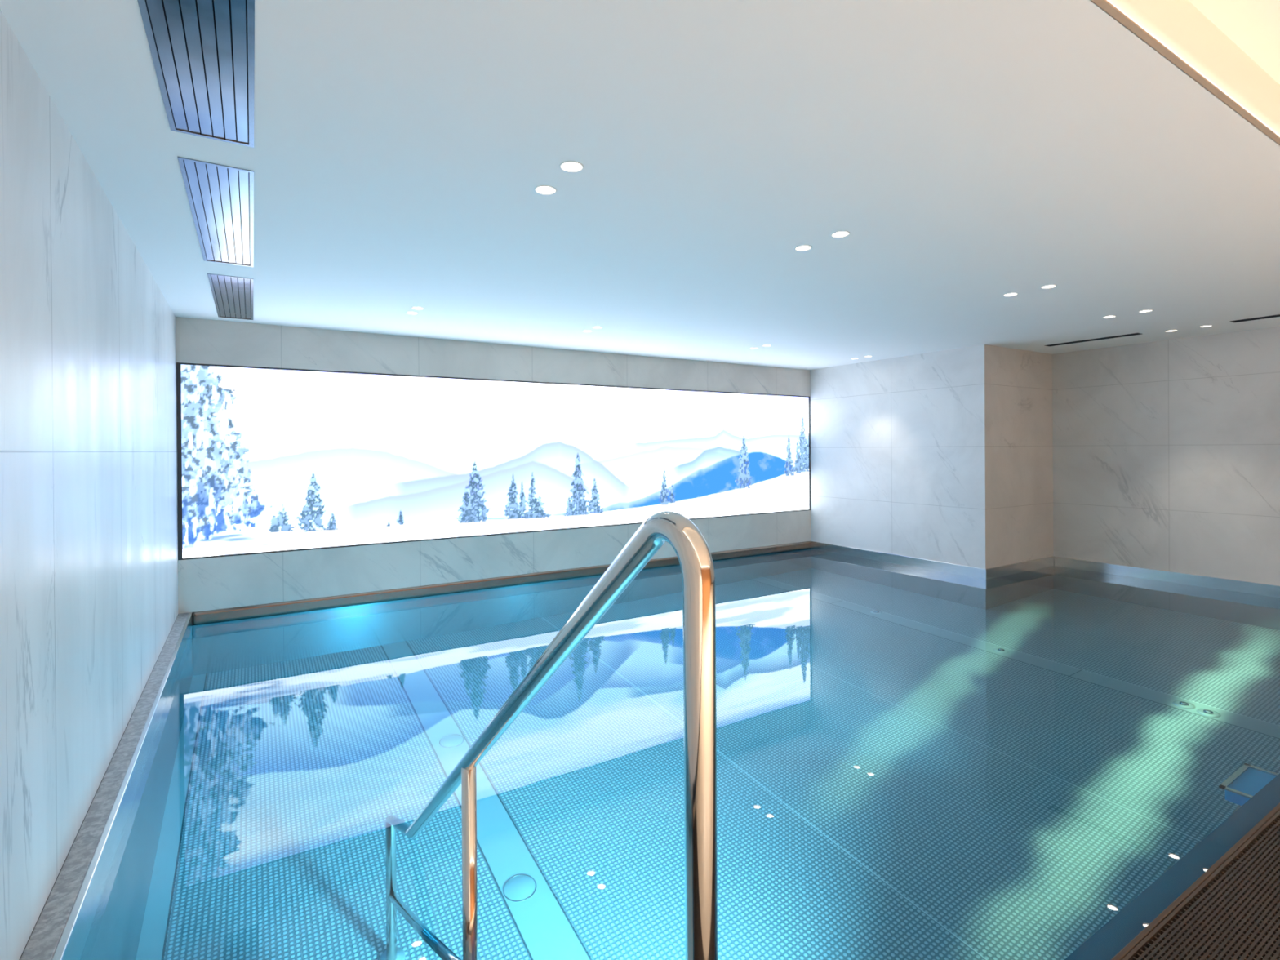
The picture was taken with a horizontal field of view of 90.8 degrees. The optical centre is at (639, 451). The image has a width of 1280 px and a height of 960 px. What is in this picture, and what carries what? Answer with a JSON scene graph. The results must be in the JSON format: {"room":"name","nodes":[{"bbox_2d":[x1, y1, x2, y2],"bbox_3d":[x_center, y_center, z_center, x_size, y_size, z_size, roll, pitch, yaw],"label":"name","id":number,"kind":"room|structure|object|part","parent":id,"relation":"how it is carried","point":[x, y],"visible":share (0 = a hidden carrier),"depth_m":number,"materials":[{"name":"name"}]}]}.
{"room":"indoor swimming pool","nodes":[
{"label":"indoor swimming pool","id":0,"kind":"room"},
{"bbox_2d":[0,9,177,959],"bbox_3d":[-1.118,-0.024,0.788,0.120,2.458,9.313,0,0,-32],"label":"wall","id":1,"kind":"structure","parent":0,"point":[89,488],"depth_m":1.89,"materials":[{"name":"white stone"}]},
{"bbox_2d":[19,613,188,959],"bbox_3d":[-2.072,1.222,2.536,0.066,0.030,5.093,0,0,-32],"label":"ledge","id":2,"kind":"object","parent":1,"relation":"attached to","point":[42,944],"visible":0.75,"depth_m":2.01,"materials":[{"name":"grey stone"}]},
{"bbox_2d":[175,316,810,625],"bbox_3d":[-0.624,0.631,6.482,6.672,3.808,0.124,0,0,-32],"label":"wall","id":3,"kind":"structure","parent":0,"point":[208,584],"depth_m":5.67,"materials":[{"name":"beige stone"}]},
{"bbox_2d":[176,362,810,559],"bbox_3d":[-0.633,0.052,6.441,6.618,1.469,0.050,0,0,-32],"label":"picture","id":4,"kind":"object","parent":3,"relation":"attached to","point":[270,460],"visible":1,"depth_m":5.75},
{"bbox_2d":[192,541,810,625],"bbox_3d":[-0.583,1.235,6.459,6.536,0.100,0.064,0,0,-32],"label":"rim","id":5,"kind":"object","parent":3,"relation":"on","point":[332,602],"visible":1,"depth_m":5.64,"materials":[{"name":"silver metal"}]},
{"bbox_2d":[0,0,1279,369],"bbox_3d":[2.336,-1.183,2.840,8.172,0.302,9.433,0,0,-32],"label":"ceiling","id":6,"kind":"structure","parent":0,"point":[971,154],"depth_m":2.27,"materials":[{"name":"white paint"}]},
{"bbox_2d":[137,0,254,147],"bbox_3d":[-1.016,-1.024,1.450,0.222,0.043,1.352,0,0,-32],"label":"ceiling vent","id":7,"kind":"object","parent":6,"relation":"in","point":[202,51],"visible":0.99,"depth_m":1.64,"materials":[{"name":"grey metal"}]},
{"bbox_2d":[177,156,253,266],"bbox_3d":[-1.838,-1.022,2.788,0.222,0.043,1.368,0,0,-32],"label":"ceiling vent","id":8,"kind":"object","parent":6,"relation":"in","point":[220,197],"visible":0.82,"depth_m":2.62,"materials":[{"name":"grey metal"}]},
{"bbox_2d":[207,273,253,319],"bbox_3d":[-2.693,-1.020,4.180,0.222,0.043,1.340,0,0,-32],"label":"ceiling vent","id":9,"kind":"object","parent":6,"relation":"in","point":[232,295],"visible":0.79,"depth_m":4.07,"materials":[{"name":"grey metal"}]},
{"bbox_2d":[405,311,417,314],"bbox_3d":[-1.666,-1.024,4.611,0.088,0.032,0.088,0,0,-32],"label":"recessed light","id":10,"kind":"object","parent":6,"relation":"in","point":[408,313],"visible":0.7,"depth_m":4.63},
{"bbox_2d":[411,306,424,309],"bbox_3d":[-1.569,-1.024,4.453,0.088,0.032,0.088,0,0,-32],"label":"recessed light","id":11,"kind":"object","parent":6,"relation":"in","point":[413,308],"visible":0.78,"depth_m":4.47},
{"bbox_2d":[533,185,556,195],"bbox_3d":[-0.366,-1.027,2.446,0.088,0.032,0.088,0,0,-32],"label":"recessed light","id":12,"kind":"object","parent":6,"relation":"in","point":[541,189],"visible":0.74,"depth_m":2.46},
{"bbox_2d":[559,160,583,172],"bbox_3d":[-0.243,-1.027,2.246,0.088,0.032,0.088,0,0,-32],"label":"recessed light","id":13,"kind":"object","parent":6,"relation":"in","point":[569,166],"visible":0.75,"depth_m":2.26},
{"bbox_2d":[582,329,592,332],"bbox_3d":[-0.448,-1.034,5.359,0.088,0.032,0.088,0,0,-32],"label":"recessed light","id":14,"kind":"object","parent":6,"relation":"in","point":[584,331],"visible":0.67,"depth_m":5.39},
{"bbox_2d":[794,244,812,251],"bbox_3d":[0.822,-1.037,3.176,0.088,0.032,0.088,0,0,-32],"label":"recessed light","id":15,"kind":"object","parent":6,"relation":"in","point":[805,247],"visible":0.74,"depth_m":3.19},
{"bbox_2d":[831,231,849,237],"bbox_3d":[0.945,-1.037,2.975,0.088,0.032,0.088,0,0,-32],"label":"recessed light","id":16,"kind":"object","parent":6,"relation":"in","point":[841,233],"visible":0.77,"depth_m":2.99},
{"bbox_2d":[1003,293,1017,296],"bbox_3d":[2.454,-1.051,4.178,0.088,0.032,0.088,0,0,-32],"label":"recessed light","id":17,"kind":"object","parent":6,"relation":"in","point":[1008,294],"visible":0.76,"depth_m":4.20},
{"bbox_2d":[1040,284,1057,288],"bbox_3d":[2.577,-1.051,3.977,0.088,0.032,0.088,0,0,-32],"label":"recessed light","id":18,"kind":"object","parent":6,"relation":"in","point":[1047,286],"visible":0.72,"depth_m":3.99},
{"bbox_2d":[1044,333,1142,346],"bbox_3d":[4.281,-1.074,5.986,0.105,0.042,0.780,0,0,-32],"label":"air slot","id":19,"kind":"object","parent":6,"relation":"attached to","point":[1133,334],"visible":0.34,"depth_m":5.98,"materials":[{"name":"black metal"}]},
{"bbox_2d":[1102,315,1115,318],"bbox_3d":[3.660,-1.062,4.918,0.088,0.032,0.088,0,0,-32],"label":"recessed light","id":20,"kind":"object","parent":6,"relation":"in","point":[1106,317],"visible":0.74,"depth_m":4.94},
{"bbox_2d":[1138,309,1153,312],"bbox_3d":[3.783,-1.062,4.718,0.088,0.032,0.088,0,0,-32],"label":"recessed light","id":21,"kind":"object","parent":6,"relation":"in","point":[1149,310],"visible":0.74,"depth_m":4.74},
{"bbox_2d":[1090,0,1279,145],"bbox_3d":[2.624,-1.035,2.401,7.200,0.005,0.016,0,0,-32],"label":"trim","id":22,"kind":"structure","parent":6,"relation":"attached to","point":[1105,5],"depth_m":1.67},
{"bbox_2d":[1107,0,1279,136],"bbox_3d":[2.624,-1.041,2.401,7.200,0.004,0.010,0,0,-32],"label":"led strip","id":23,"kind":"object","parent":6,"relation":"attached to","point":[1108,0],"visible":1,"depth_m":1.67,"materials":[{"name":"white plastic"}]},
{"bbox_2d":[1199,324,1213,327],"bbox_3d":[4.784,-1.071,5.332,0.088,0.032,0.088,0,0,-32],"label":"recessed light","id":24,"kind":"object","parent":6,"relation":"in","point":[1207,325],"visible":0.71,"depth_m":5.35,"materials":[{"name":"white"}]},
{"bbox_2d":[1229,314,1279,322],"bbox_3d":[5.072,-1.076,4.764,0.105,0.042,0.910,0,0,-32],"label":"air slot","id":25,"kind":"object","parent":6,"relation":"attached to","point":[1277,315],"visible":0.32,"depth_m":5.05,"materials":[{"name":"black metal"}]},
{"bbox_2d":[809,344,1053,568],"bbox_3d":[3.325,-0.074,7.572,1.310,2.458,2.399,0,0,-32],"label":"wall","id":26,"kind":"structure","parent":0,"point":[944,455],"depth_m":6.74,"materials":[{"name":"white stone"}]},
{"bbox_2d":[1052,326,1279,585],"bbox_3d":[6.371,-0.085,3.978,0.120,2.458,6.914,0,0,-32],"label":"wall","id":27,"kind":"structure","parent":0,"point":[1166,453],"depth_m":5.99,"materials":[{"name":"white stone"}]},
{"bbox_3d":[3.679,1.334,0.687,7.932,0.118,4.124,0,0,-32],"label":"floor","id":28,"kind":"structure","parent":0,"visible":0},
{"bbox_2d":[1121,809,1279,959],"bbox_3d":[2.749,1.288,2.288,7.840,0.033,0.417,0,0,-32],"label":"overflow grating","id":29,"kind":"object","parent":28,"relation":"on","point":[1233,914],"visible":1,"depth_m":1.74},
{"bbox_3d":[1.295,2.568,4.666,7.951,0.080,5.103,0,0,-32],"label":"floor","id":30,"kind":"structure","parent":0,"visible":0},
{"bbox_2d":[405,511,717,959],"bbox_3d":[-0.452,1.313,1.619,0.100,2.471,2.128,0,0,-32],"label":"pool handrail","id":31,"kind":"object","parent":30,"relation":"on","point":[691,549],"visible":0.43,"depth_m":0.75,"materials":[{"name":"silver metal"}]},
{"bbox_3d":[-0.422,1.348,1.570,0.036,1.141,0.036,0,0,-32],"label":"post","id":32,"kind":"part","parent":31,"relation":"part of","materials":[{"name":"silver metal"}]},
{"bbox_2d":[76,548,1279,959],"bbox_3d":[1.304,1.913,4.646,7.906,1.270,5.087,0,0,-32],"label":"pool water","id":33,"kind":"object","parent":30,"relation":"on","point":[913,763],"visible":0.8,"depth_m":2.55,"materials":[{"name":"blue liquid"}]},
{"bbox_3d":[2.624,1.917,2.496,7.846,1.215,0.112,0,0,-32],"label":"wall","id":34,"kind":"structure","parent":0,"visible":0},
{"bbox_2d":[1111,802,1279,959],"bbox_3d":[2.633,1.323,2.473,7.846,0.103,0.014,0,0,-32],"label":"rim","id":35,"kind":"object","parent":34,"relation":"attached to","point":[1142,935],"depth_m":1.84,"materials":[{"name":"grey metal"}]},
{"bbox_3d":[3.396,1.880,7.543,1.370,1.250,2.279,0,0,-32],"label":"wall","id":36,"kind":"structure","parent":0,"visible":0},
{"bbox_2d":[810,541,989,579],"bbox_3d":[2.826,1.220,7.186,0.064,0.120,2.293,0,0,-32],"label":"rim","id":37,"kind":"object","parent":36,"relation":"on","point":[982,573],"visible":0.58,"depth_m":6.95,"materials":[{"name":"metal"}]},
{"bbox_2d":[989,555,1053,578],"bbox_3d":[3.974,1.214,6.582,1.260,0.120,0.064,0,0,-32],"label":"rim","id":38,"kind":"object","parent":36,"relation":"on","point":[997,571],"visible":0.55,"depth_m":6.52,"materials":[{"name":"metal"}]},
{"bbox_3d":[5.295,1.872,5.720,0.080,1.250,2.814,0,0,-32],"label":"wall","id":39,"kind":"structure","parent":0,"visible":0},
{"bbox_2d":[1053,556,1279,597],"bbox_3d":[5.275,1.207,5.701,0.064,0.120,2.800,0,0,-32],"label":"rim","id":40,"kind":"object","parent":39,"relation":"on","point":[1260,588],"visible":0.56,"depth_m":5.98,"materials":[{"name":"metal"}]},
{"bbox_3d":[-2.072,1.954,2.564,0.084,1.205,5.143,0,0,-32],"label":"wall","id":41,"kind":"structure","parent":0,"visible":0},
{"bbox_2d":[52,612,192,959],"bbox_3d":[-2.032,1.281,2.554,0.020,0.151,5.083,0,0,-32],"label":"rim","id":42,"kind":"object","parent":41,"relation":"attached to","point":[68,947],"visible":0.75,"depth_m":2.07,"materials":[{"name":"metal"}]}
]}

